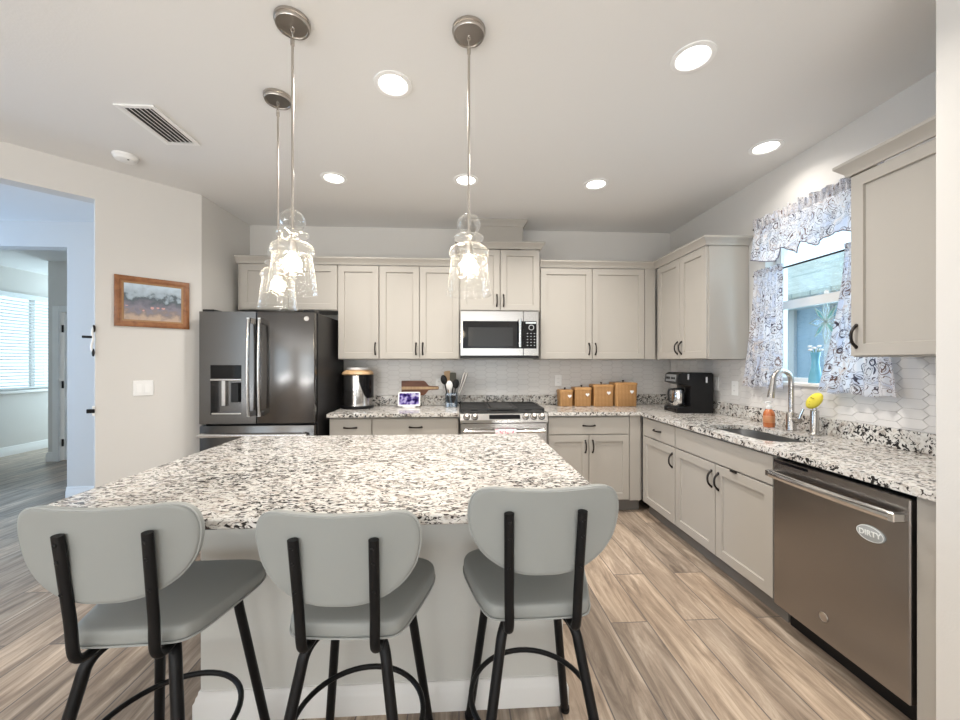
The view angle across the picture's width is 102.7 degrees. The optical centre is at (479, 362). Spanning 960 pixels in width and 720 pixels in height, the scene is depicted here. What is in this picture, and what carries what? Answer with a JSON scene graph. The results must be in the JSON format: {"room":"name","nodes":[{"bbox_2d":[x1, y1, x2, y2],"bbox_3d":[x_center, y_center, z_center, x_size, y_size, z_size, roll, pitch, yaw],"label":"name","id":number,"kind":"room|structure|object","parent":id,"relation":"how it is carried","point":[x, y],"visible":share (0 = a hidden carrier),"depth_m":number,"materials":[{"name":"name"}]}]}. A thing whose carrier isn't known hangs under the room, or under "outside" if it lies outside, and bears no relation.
{"room":"kitchen","nodes":[
{"label":"kitchen","id":0,"kind":"room"},
{"bbox_2d":[0,265,47,447],"bbox_3d":[-6.860,-0.015,4.381,0.120,2.743,6.500,0,0,-3],"label":"wall","id":1,"kind":"structure","parent":0,"point":[23,416],"depth_m":5.78,"materials":[{"name":"white paint"}]},
{"bbox_2d":[0,300,47,393],"bbox_3d":[-6.885,-0.284,5.657,0.110,1.480,1.570,0,0,-3],"label":"window","id":2,"kind":"structure","parent":1,"relation":"in","point":[41,389],"depth_m":5.91,"materials":[{"name":"white wood"}]},
{"bbox_2d":[0,290,47,389],"bbox_3d":[-6.843,-0.317,5.664,0.047,1.415,1.460,0,0,-3],"label":"window blind","id":3,"kind":"object","parent":2,"relation":"attached to","point":[2,293],"visible":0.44,"depth_m":5.75,"materials":[{"name":"white plastic"}]},
{"bbox_2d":[48,261,66,460],"bbox_3d":[-5.051,-0.015,5.569,4.234,2.743,1.661,0,0,44],"label":"wall","id":4,"kind":"structure","parent":0,"point":[57,270],"depth_m":5.26,"materials":[{"name":"white paint"}]},
{"bbox_2d":[0,439,51,461],"bbox_3d":[-6.370,1.291,5.675,1.000,0.130,3.770,0,0,-3],"label":"baseboard","id":5,"kind":"structure","parent":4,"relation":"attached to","point":[16,449],"depth_m":5.72,"materials":[{"name":"white"}]},
{"bbox_2d":[52,306,66,461],"bbox_3d":[-5.376,0.291,5.306,0.935,2.130,0.095,0,0,-3],"label":"door","id":6,"kind":"structure","parent":4,"relation":"in","point":[56,310],"depth_m":5.24,"materials":[{"name":"white wood"}]},
{"bbox_2d":[0,141,249,487],"bbox_3d":[-3.003,-0.015,2.562,0.513,2.743,2.947,0,0,32],"label":"wall","id":7,"kind":"structure","parent":0,"point":[143,228],"depth_m":2.91,"materials":[{"name":"white paint"}]},
{"bbox_2d":[82,325,95,356],"bbox_3d":[-2.733,-0.154,2.680,0.028,0.227,0.069,0,0,42],"label":"bracket","id":8,"kind":"object","parent":7,"relation":"attached to","point":[93,329],"visible":1,"depth_m":2.69,"materials":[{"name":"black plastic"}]},
{"bbox_2d":[86,406,94,415],"bbox_3d":[-2.734,0.342,2.693,0.032,0.070,0.043,0,0,42],"label":"bracket","id":9,"kind":"object","parent":7,"relation":"attached to","point":[92,410],"visible":1,"depth_m":2.69,"materials":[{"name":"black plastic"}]},
{"bbox_2d":[133,380,153,395],"bbox_3d":[-2.546,0.195,2.902,0.013,0.116,0.120,0,0,42],"label":"light switch","id":10,"kind":"object","parent":7,"relation":"attached to","point":[145,387],"visible":1,"depth_m":2.90,"materials":[{"name":"white plastic"}]},
{"bbox_2d":[114,274,188,328],"bbox_3d":[-2.503,-0.454,2.943,0.021,0.374,0.442,0,0,42],"label":"framed picture","id":11,"kind":"object","parent":7,"relation":"attached to","point":[138,301],"visible":1,"depth_m":2.93,"materials":[{"name":"brown wood"}]},
{"bbox_2d":[0,220,669,488],"bbox_3d":[-2.294,-0.015,3.941,8.950,2.743,0.120,0,0,-3],"label":"wall","id":12,"kind":"structure","parent":0,"point":[77,238],"depth_m":3.90,"materials":[{"name":"white paint"}]},
{"bbox_2d":[65,486,93,497],"bbox_3d":[-3.172,1.291,3.255,1.741,0.130,1.152,0,0,-3],"label":"baseboard","id":13,"kind":"structure","parent":12,"relation":"attached to","point":[70,491],"depth_m":3.78,"materials":[{"name":"white"}]},
{"bbox_2d":[234,255,337,314],"bbox_3d":[-1.796,-0.732,3.713,0.910,0.492,0.389,0,0,-3],"label":"upper cabinet","id":14,"kind":"object","parent":12,"relation":"attached to","point":[249,275],"visible":0.74,"depth_m":3.56,"materials":[{"name":"grey paint"}]},
{"bbox_2d":[336,257,383,359],"bbox_3d":[-1.150,-0.503,3.748,0.384,0.949,0.389,0,0,-3],"label":"upper cabinet","id":15,"kind":"object","parent":12,"relation":"attached to","point":[358,286],"visible":0.98,"depth_m":3.61,"materials":[{"name":"grey paint"}]},
{"bbox_2d":[378,257,459,359],"bbox_3d":[-0.581,-0.503,3.779,0.756,0.949,0.389,0,0,-3],"label":"upper cabinet","id":16,"kind":"object","parent":12,"relation":"attached to","point":[419,321],"visible":1,"depth_m":3.63,"materials":[{"name":"grey paint"}]},
{"bbox_2d":[436,378,442,388],"bbox_3d":[-0.423,0.221,3.972,0.072,0.116,0.008,0,0,-3],"label":"wall outlet","id":17,"kind":"object","parent":12,"relation":"attached to","point":[439,384],"visible":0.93,"depth_m":3.97,"materials":[{"name":"white plastic"}]},
{"bbox_2d":[459,395,533,405],"bbox_3d":[0.173,0.398,4.000,0.777,0.116,0.017,0,0,-3],"label":"backsplash","id":18,"kind":"structure","parent":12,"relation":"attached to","point":[463,398],"depth_m":3.99,"materials":[{"name":"stone"}]},
{"bbox_2d":[455,240,545,311],"bbox_3d":[0.183,-0.816,3.811,0.856,0.654,0.409,0,0,-3],"label":"upper cabinet","id":19,"kind":"object","parent":12,"relation":"attached to","point":[514,275],"visible":0.95,"depth_m":3.65,"materials":[{"name":"grey paint"}]},
{"bbox_2d":[460,311,538,357],"bbox_3d":[0.175,-0.264,3.773,0.740,0.444,0.465,0,0,-3],"label":"microwave","id":20,"kind":"object","parent":19,"relation":"attached to","point":[483,334],"visible":1,"depth_m":3.59,"materials":[{"name":"silver metal"}]},
{"bbox_2d":[471,218,527,249],"bbox_3d":[0.182,-1.266,3.856,0.544,0.242,0.320,0,0,-3],"label":"duct cover","id":21,"kind":"object","parent":19,"relation":"on","point":[491,229],"visible":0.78,"depth_m":3.73,"materials":[{"name":"grey paint"}]},
{"bbox_2d":[348,360,669,394],"bbox_3d":[0.344,0.157,4.022,3.386,0.367,0.006,0,0,-3],"label":"backsplash","id":22,"kind":"structure","parent":12,"relation":"attached to","point":[484,377],"depth_m":4.02,"materials":[{"name":"grey tile"}]},
{"bbox_2d":[555,375,561,385],"bbox_3d":[0.824,0.191,4.041,0.072,0.116,0.008,0,0,-3],"label":"wall outlet","id":23,"kind":"object","parent":12,"relation":"attached to","point":[558,378],"visible":1,"depth_m":4.04,"materials":[{"name":"white plastic"}]},
{"bbox_2d":[533,260,654,359],"bbox_3d":[1.138,-0.503,3.873,1.140,0.949,0.389,0,0,-3],"label":"upper cabinet","id":24,"kind":"object","parent":12,"relation":"attached to","point":[585,314],"visible":0.99,"depth_m":3.73,"materials":[{"name":"grey paint"}]},
{"bbox_2d":[0,448,910,719],"bbox_3d":[-2.872,1.406,1.245,10.400,0.100,13.200,0,0,-3],"label":"floor","id":25,"kind":"structure","parent":0,"point":[667,634],"depth_m":1.79,"materials":[{"name":"brown wood"}]},
{"bbox_2d":[17,501,269,719],"bbox_3d":[-0.939,0.854,1.140,0.460,1.003,0.505,0,0,-5],"label":"bar stool","id":26,"kind":"object","parent":25,"relation":"on","point":[145,582],"visible":1,"depth_m":0.97,"materials":[{"name":"grey leather"}]},
{"bbox_2d":[196,309,343,451],"bbox_3d":[-1.817,0.464,3.452,0.906,1.785,0.868,0,0,-3],"label":"refrigerator","id":27,"kind":"object","parent":25,"relation":"on","point":[261,373],"visible":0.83,"depth_m":3.10,"materials":[{"name":"black paint"}]},
{"bbox_2d":[256,509,435,719],"bbox_3d":[-0.366,0.867,1.168,0.446,0.977,0.505,0,0,0],"label":"bar stool","id":28,"kind":"object","parent":25,"relation":"on","point":[346,576],"visible":1,"depth_m":0.98,"materials":[{"name":"grey leather"}]},
{"bbox_2d":[330,417,371,434],"bbox_3d":[-1.136,0.914,3.609,0.366,0.883,0.662,0,0,-3],"label":"base cabinet","id":29,"kind":"object","parent":25,"relation":"on","point":[346,425],"visible":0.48,"depth_m":3.31,"materials":[{"name":"grey paint"}]},
{"bbox_2d":[192,524,568,719],"bbox_3d":[-0.386,0.914,1.889,1.431,0.883,0.826,0,0,-3],"label":"kitchen island","id":30,"kind":"object","parent":25,"relation":"on","point":[448,618],"visible":0.28,"depth_m":1.49,"materials":[{"name":"grey paint"}]},
{"bbox_2d":[49,433,590,529],"bbox_3d":[-0.495,0.457,1.720,1.765,0.030,1.252,0,0,-3],"label":"island countertop","id":31,"kind":"structure","parent":30,"relation":"on","point":[433,477],"depth_m":1.50,"materials":[{"name":"stone"}]},
{"bbox_2d":[372,417,458,434],"bbox_3d":[-0.577,0.914,3.640,0.754,0.883,0.662,0,0,-3],"label":"base cabinet","id":32,"kind":"object","parent":25,"relation":"on","point":[380,425],"visible":0.3,"depth_m":3.35,"materials":[{"name":"grey paint"}]},
{"bbox_2d":[327,395,458,417],"bbox_3d":[-0.763,0.406,3.633,1.133,0.132,0.648,0,0,-3],"label":"countertop","id":33,"kind":"structure","parent":32,"relation":"on","point":[384,405],"depth_m":3.60,"materials":[{"name":"stone"}]},
{"bbox_2d":[341,367,373,409],"bbox_3d":[-1.191,0.245,3.740,0.312,0.392,0.312,0,0,-3],"label":"rice cooker","id":34,"kind":"object","parent":33,"relation":"on","point":[357,382],"visible":1,"depth_m":3.62,"materials":[{"name":"silver metal"}]},
{"bbox_2d":[398,392,419,407],"bbox_3d":[-0.701,0.366,3.804,0.216,0.150,0.097,0,0,-6],"label":"smart display","id":35,"kind":"object","parent":33,"relation":"on","point":[405,399],"visible":1,"depth_m":3.77,"materials":[{"name":"white plastic"}]},
{"bbox_2d":[401,381,438,394],"bbox_3d":[-0.616,0.264,3.956,0.382,0.150,0.016,0,0,-3],"label":"cutting board","id":36,"kind":"object","parent":33,"relation":"on","point":[422,387],"visible":0.91,"depth_m":3.95,"materials":[{"name":"brown wood"}]},
{"bbox_3d":[-0.284,0.374,3.820,0.124,0.135,0.124,0,0,-3],"label":"utensil crock","id":37,"kind":"object","parent":33,"relation":"on","visible":0},
{"bbox_2d":[441,375,449,405],"bbox_3d":[-0.343,0.278,3.804,0.096,0.306,0.020,0,0,-7],"label":"spoon","id":38,"kind":"object","parent":37,"relation":"in","point":[443,377],"visible":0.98,"depth_m":3.80,"materials":[{"name":"black plastic"}]},
{"bbox_2d":[444,371,449,401],"bbox_3d":[-0.327,0.258,3.855,0.072,0.345,0.043,0,0,-3],"label":"spatula","id":39,"kind":"object","parent":37,"relation":"in","point":[446,373],"visible":0.57,"depth_m":3.87,"materials":[{"name":"brown wood"}]},
{"bbox_2d":[446,381,452,405],"bbox_3d":[-0.302,0.304,3.769,0.059,0.252,0.048,0,0,-26],"label":"spoon","id":40,"kind":"object","parent":37,"relation":"in","point":[449,385],"visible":1,"depth_m":3.76,"materials":[{"name":"white plastic"}]},
{"bbox_2d":[450,373,455,403],"bbox_3d":[-0.270,0.265,3.829,0.066,0.328,0.017,0,0,-3],"label":"spatula","id":41,"kind":"object","parent":37,"relation":"in","point":[452,375],"visible":0.65,"depth_m":3.83,"materials":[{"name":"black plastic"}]},
{"bbox_2d":[452,379,458,405],"bbox_3d":[-0.242,0.298,3.788,0.072,0.265,0.030,0,0,18],"label":"spoon","id":42,"kind":"object","parent":37,"relation":"in","point":[455,382],"visible":1,"depth_m":3.78,"materials":[{"name":"black plastic"}]},
{"bbox_2d":[454,372,467,405],"bbox_3d":[-0.190,0.264,3.829,0.141,0.338,0.007,0,0,-2],"label":"tongs","id":43,"kind":"object","parent":37,"relation":"in","point":[460,386],"visible":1,"depth_m":3.83,"materials":[{"name":"silver metal"}]},
{"bbox_2d":[460,402,547,442],"bbox_3d":[0.193,0.879,3.631,0.762,0.953,0.710,0,0,-3],"label":"oven range","id":44,"kind":"object","parent":25,"relation":"on","point":[475,417],"visible":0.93,"depth_m":3.35,"materials":[{"name":"silver metal"}]},
{"bbox_2d":[460,405,544,411],"bbox_3d":[0.190,0.448,3.688,0.758,0.016,0.595,0,0,-3],"label":"cooktop","id":45,"kind":"object","parent":44,"relation":"in","point":[461,410],"depth_m":3.45,"materials":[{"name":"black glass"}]},
{"bbox_2d":[495,429,515,433],"bbox_3d":[0.220,0.733,3.292,0.180,0.322,0.049,0,0,-3],"label":"dish towel","id":46,"kind":"object","parent":44,"relation":"hanging from","point":[497,431],"visible":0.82,"depth_m":3.27,"materials":[{"name":"white fabric"}]},
{"bbox_2d":[463,484,618,719],"bbox_3d":[0.163,0.849,1.246,0.446,1.015,0.505,0,0,-4],"label":"bar stool","id":47,"kind":"object","parent":25,"relation":"on","point":[535,546],"visible":1,"depth_m":1.07,"materials":[{"name":"grey leather"}]},
{"bbox_2d":[546,415,641,509],"bbox_3d":[1.017,0.914,3.727,0.868,0.883,0.662,0,0,-3],"label":"base cabinet","id":48,"kind":"object","parent":25,"relation":"on","point":[605,449],"visible":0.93,"depth_m":3.44,"materials":[{"name":"grey paint"}]},
{"bbox_2d":[534,394,935,501],"bbox_3d":[1.373,0.406,2.681,1.476,0.132,2.783,0,0,-3],"label":"countertop","id":49,"kind":"structure","parent":48,"relation":"on","point":[901,460],"depth_m":2.06,"materials":[{"name":"stone"}]},
{"bbox_2d":[557,387,572,405],"bbox_3d":[0.865,0.347,3.912,0.144,0.188,0.150,0,0,-3],"label":"wooden canister","id":50,"kind":"object","parent":49,"relation":"on","point":[564,396],"visible":1,"depth_m":3.85,"materials":[{"name":"brown wood"}]},
{"bbox_2d":[571,385,591,405],"bbox_3d":[1.035,0.335,3.917,0.180,0.213,0.160,0,0,-3],"label":"wooden canister","id":51,"kind":"object","parent":49,"relation":"on","point":[581,395],"visible":0.99,"depth_m":3.85,"materials":[{"name":"brown wood"}]},
{"bbox_2d":[589,382,613,405],"bbox_3d":[1.239,0.321,3.923,0.213,0.241,0.180,0,0,-3],"label":"wooden canister","id":52,"kind":"object","parent":49,"relation":"on","point":[601,394],"visible":0.98,"depth_m":3.84,"materials":[{"name":"brown wood"}]},
{"bbox_2d":[609,380,636,406],"bbox_3d":[1.465,0.311,3.930,0.230,0.261,0.200,0,0,-3],"label":"wooden canister","id":53,"kind":"object","parent":49,"relation":"on","point":[624,393],"visible":0.95,"depth_m":3.84,"materials":[{"name":"brown wood"}]},
{"bbox_2d":[664,372,712,412],"bbox_3d":[1.861,0.265,3.452,0.355,0.352,0.262,0,0,3],"label":"coffee maker","id":54,"kind":"object","parent":49,"relation":"on","point":[693,393],"visible":1,"depth_m":3.33,"materials":[{"name":"black plastic"}]},
{"bbox_2d":[720,429,803,441],"bbox_3d":[1.755,0.571,2.425,0.373,0.190,0.638,0,0,-3],"label":"sink","id":55,"kind":"object","parent":49,"relation":"in","point":[749,433],"visible":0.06,"depth_m":2.62,"materials":[{"name":"silver metal"}]},
{"bbox_2d":[763,401,774,427],"bbox_3d":[1.979,0.354,2.627,0.069,0.175,0.069,0,0,25],"label":"soap bottle","id":56,"kind":"object","parent":49,"relation":"on","point":[768,413],"visible":1,"depth_m":2.61,"materials":[{"name":"orange plastic"}]},
{"bbox_2d":[767,369,804,430],"bbox_3d":[1.946,0.240,2.456,0.203,0.402,0.111,0,0,-3],"label":"kitchen faucet","id":57,"kind":"object","parent":49,"relation":"on","point":[792,420],"visible":1,"depth_m":2.46,"materials":[{"name":"silver metal"}]},
{"bbox_2d":[808,410,820,435],"bbox_3d":[2.021,0.365,2.317,0.062,0.152,0.062,0,0,-3],"label":"brush holder","id":58,"kind":"object","parent":49,"relation":"on","point":[814,414],"visible":1,"depth_m":2.30,"materials":[{"name":"silver metal"}]},
{"bbox_2d":[806,393,822,409],"bbox_3d":[2.015,0.235,2.313,0.056,0.106,0.090,0,0,-3],"label":"scrub brush","id":59,"kind":"object","parent":58,"relation":"on","point":[813,401],"visible":1,"depth_m":2.29,"materials":[{"name":"yellow plastic"}]},
{"bbox_2d":[643,416,684,540],"bbox_3d":[1.757,0.914,3.196,0.662,0.883,0.550,0,0,-3],"label":"base cabinet","id":60,"kind":"object","parent":25,"relation":"on","point":[659,447],"visible":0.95,"depth_m":3.14,"materials":[{"name":"grey paint"}]},
{"bbox_2d":[675,427,799,622],"bbox_3d":[1.797,0.914,2.466,0.662,0.883,0.912,0,0,-3],"label":"base cabinet","id":61,"kind":"object","parent":25,"relation":"on","point":[724,495],"visible":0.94,"depth_m":2.34,"materials":[{"name":"grey paint"}]},
{"bbox_2d":[765,458,916,719],"bbox_3d":[1.800,0.918,1.692,0.666,0.876,0.606,0,0,-3],"label":"dishwasher","id":62,"kind":"object","parent":25,"relation":"on","point":[854,597],"visible":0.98,"depth_m":1.59,"materials":[{"name":"silver metal"}]},
{"bbox_2d":[856,524,885,543],"bbox_3d":[1.535,0.674,1.509,0.007,0.062,0.104,0,0,-3],"label":"magnet","id":63,"kind":"object","parent":62,"relation":"attached to","point":[870,533],"visible":1,"depth_m":1.50,"materials":[{"name":"grey"}]},
{"bbox_2d":[917,497,935,719],"bbox_3d":[1.872,0.914,1.350,0.620,0.883,0.075,0,0,-3],"label":"end panel","id":64,"kind":"object","parent":25,"relation":"on","point":[926,509],"visible":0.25,"depth_m":1.34,"materials":[{"name":"grey paint"}]},
{"bbox_2d":[0,0,935,274],"bbox_3d":[-2.872,-1.437,1.245,10.400,0.100,13.200,0,0,-3],"label":"ceiling","id":65,"kind":"structure","parent":0,"point":[565,95],"depth_m":2.02,"materials":[{"name":"white paint"}]},
{"bbox_2d":[111,150,138,164],"bbox_3d":[-2.379,-1.367,2.574,0.136,0.038,0.136,0,0,-3],"label":"smoke detector","id":66,"kind":"object","parent":65,"relation":"attached to","point":[121,156],"visible":1,"depth_m":2.54,"materials":[{"name":"white plastic"}]},
{"bbox_2d":[113,103,200,145],"bbox_3d":[-1.871,-1.379,2.246,0.210,0.014,0.380,0,0,-3],"label":"ceiling vent","id":67,"kind":"object","parent":65,"relation":"in","point":[149,117],"visible":1,"depth_m":2.22,"materials":[{"name":"white plastic"}]},
{"bbox_2d":[257,88,297,309],"bbox_3d":[-1.056,-0.833,2.005,0.190,1.106,0.190,0,0,28],"label":"pendant light","id":68,"kind":"object","parent":65,"relation":"hanging from","point":[278,99],"visible":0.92,"depth_m":2.00,"materials":[{"name":"silver metal"}]},
{"bbox_2d":[274,243,280,276],"bbox_3d":[-1.056,-0.534,2.005,0.032,0.176,0.032,0,0,24],"label":"socket","id":69,"kind":"object","parent":68,"relation":"attached to","point":[277,269],"depth_m":2.00,"materials":[{"name":"silver metal"}]},
{"bbox_2d":[266,5,317,295],"bbox_3d":[-0.761,-0.833,1.558,0.190,1.106,0.190,0,0,27],"label":"pendant light","id":70,"kind":"object","parent":65,"relation":"hanging from","point":[291,22],"visible":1,"depth_m":1.55,"materials":[{"name":"silver metal"}]},
{"bbox_2d":[288,209,296,251],"bbox_3d":[-0.761,-0.534,1.558,0.032,0.176,0.032,0,0,-32],"label":"socket","id":71,"kind":"object","parent":70,"relation":"attached to","point":[292,244],"depth_m":1.55,"materials":[{"name":"silver metal"}]},
{"bbox_2d":[320,172,346,184],"bbox_3d":[-1.098,-1.383,2.885,0.188,0.008,0.188,0,0,-3],"label":"recessed light","id":72,"kind":"object","parent":65,"relation":"in","point":[330,177],"visible":1,"depth_m":2.88,"materials":[{"name":"white plastic"}]},
{"bbox_2d":[374,70,411,97],"bbox_3d":[-0.433,-1.383,1.911,0.188,0.008,0.188,0,0,-3],"label":"recessed light","id":73,"kind":"object","parent":65,"relation":"in","point":[391,83],"visible":1,"depth_m":1.90,"materials":[{"name":"white plastic"}]},
{"bbox_2d":[454,174,477,185],"bbox_3d":[-0.107,-1.383,2.917,0.188,0.008,0.188,0,0,-3],"label":"recessed light","id":74,"kind":"object","parent":65,"relation":"in","point":[462,179],"visible":0.9,"depth_m":2.91,"materials":[{"name":"white plastic"}]},
{"bbox_2d":[446,15,491,298],"bbox_3d":[-0.046,-0.833,1.600,0.190,1.106,0.190,0,0,-44],"label":"pendant light","id":75,"kind":"object","parent":65,"relation":"hanging from","point":[468,31],"visible":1,"depth_m":1.59,"materials":[{"name":"silver metal"}]},
{"bbox_2d":[465,213,472,254],"bbox_3d":[-0.046,-0.534,1.600,0.032,0.176,0.032,0,0,-3],"label":"socket","id":76,"kind":"object","parent":75,"relation":"attached to","point":[468,246],"depth_m":1.59,"materials":[{"name":"silver metal"}]},
{"bbox_2d":[584,178,608,189],"bbox_3d":[0.902,-1.383,2.983,0.188,0.008,0.188,0,0,-3],"label":"recessed light","id":77,"kind":"object","parent":65,"relation":"in","point":[598,183],"visible":1,"depth_m":2.98,"materials":[{"name":"white plastic"}]},
{"bbox_2d":[670,40,716,73],"bbox_3d":[0.967,-1.383,1.742,0.188,0.008,0.188,0,0,-3],"label":"recessed light","id":78,"kind":"object","parent":65,"relation":"in","point":[694,56],"visible":1,"depth_m":1.74,"materials":[{"name":"white plastic"}]},
{"bbox_2d":[748,139,784,155],"bbox_3d":[1.842,-1.383,2.470,0.188,0.008,0.188,0,0,-3],"label":"recessed light","id":79,"kind":"object","parent":65,"relation":"in","point":[771,145],"visible":1,"depth_m":2.46,"materials":[{"name":"white plastic"}]},
{"bbox_2d":[670,71,935,433],"bbox_3d":[2.215,-0.015,2.224,0.140,2.743,3.800,0,0,-3],"label":"wall","id":80,"kind":"structure","parent":0,"point":[809,171],"depth_m":2.49,"materials":[{"name":"white paint"}]},
{"bbox_2d":[653,235,752,359],"bbox_3d":[1.888,-0.500,3.352,0.389,0.949,0.822,0,0,-3],"label":"upper cabinet","id":81,"kind":"object","parent":80,"relation":"attached to","point":[703,294],"visible":0.99,"depth_m":3.00,"materials":[{"name":"grey paint"}]},
{"bbox_2d":[713,377,718,389],"bbox_3d":[2.071,0.186,3.368,0.008,0.116,0.072,0,0,-3],"label":"wall outlet","id":82,"kind":"object","parent":80,"relation":"attached to","point":[715,379],"visible":1,"depth_m":3.36,"materials":[{"name":"white plastic"}]},
{"bbox_2d":[732,381,737,395],"bbox_3d":[2.084,0.211,3.139,0.008,0.116,0.072,0,0,-3],"label":"wall outlet","id":83,"kind":"object","parent":80,"relation":"attached to","point":[734,383],"visible":1,"depth_m":3.13,"materials":[{"name":"white plastic"}]},
{"bbox_2d":[753,249,844,276],"bbox_3d":[2.102,-0.644,2.431,0.060,0.015,0.907,0,0,-3],"label":"curtain rod","id":84,"kind":"object","parent":80,"relation":"attached to","point":[829,254],"visible":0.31,"depth_m":2.38,"materials":[{"name":"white metal"}]},
{"bbox_2d":[742,263,782,388],"bbox_3d":[2.045,-0.243,2.783,0.040,0.867,0.355,0,0,-3],"label":"cafe curtain","id":85,"kind":"object","parent":84,"relation":"hanging from","point":[764,356],"visible":0.98,"depth_m":2.74,"materials":[{"name":"fabric"}]},
{"bbox_2d":[817,242,896,397],"bbox_3d":[2.080,-0.246,2.124,0.040,0.861,0.415,0,0,-3],"label":"cafe curtain","id":86,"kind":"object","parent":84,"relation":"hanging from","point":[842,372],"visible":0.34,"depth_m":2.17,"materials":[{"name":"fabric"}]},
{"bbox_2d":[670,357,935,433],"bbox_3d":[2.114,0.158,2.721,0.006,0.364,2.783,0,0,-3],"label":"backsplash","id":87,"kind":"structure","parent":80,"relation":"attached to","point":[914,407],"depth_m":2.16,"materials":[{"name":"grey tile"}]},
{"bbox_2d":[776,248,843,386],"bbox_3d":[2.187,-0.384,2.448,0.160,1.080,0.850,0,0,-3],"label":"window","id":88,"kind":"structure","parent":80,"relation":"in","point":[783,257],"depth_m":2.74,"materials":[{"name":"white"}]},
{"bbox_2d":[808,352,821,382],"bbox_3d":[2.175,0.034,2.488,0.075,0.199,0.075,0,0,-3],"label":"bud vase","id":89,"kind":"object","parent":88,"relation":"on","point":[815,374],"visible":0.92,"depth_m":2.47,"materials":[{"name":"blue glass"}]},
{"bbox_2d":[809,290,836,343],"bbox_3d":[2.226,-0.293,2.470,0.009,0.350,0.228,0,0,-3],"label":"suncatcher","id":90,"kind":"object","parent":88,"relation":"hanging from","point":[825,291],"visible":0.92,"depth_m":2.47,"materials":[{"name":"clear glass"}]},
{"bbox_2d":[832,115,935,356],"bbox_3d":[1.982,-0.500,1.630,0.389,0.949,0.619,0,0,-3],"label":"upper cabinet","id":91,"kind":"object","parent":80,"relation":"attached to","point":[893,201],"visible":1,"depth_m":1.70,"materials":[{"name":"grey paint"}]},
{"bbox_2d":[936,0,959,719],"bbox_3d":[1.890,-0.015,0.807,0.663,2.743,1.006,0,0,-3],"label":"wall","id":92,"kind":"structure","parent":0,"point":[947,11],"depth_m":1.26,"materials":[{"name":"white paint"}]},
{"bbox_3d":[2.102,-0.994,2.431,0.060,0.015,0.907,0,0,-3],"label":"curtain rod","id":93,"kind":"object","parent":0,"visible":0},
{"bbox_2d":[750,161,883,261],"bbox_3d":[2.043,-0.876,2.417,0.075,0.378,0.874,0,0,-3],"label":"valance","id":94,"kind":"object","parent":93,"relation":"hanging from","point":[810,219],"visible":0.85,"depth_m":2.42,"materials":[{"name":"fabric"}]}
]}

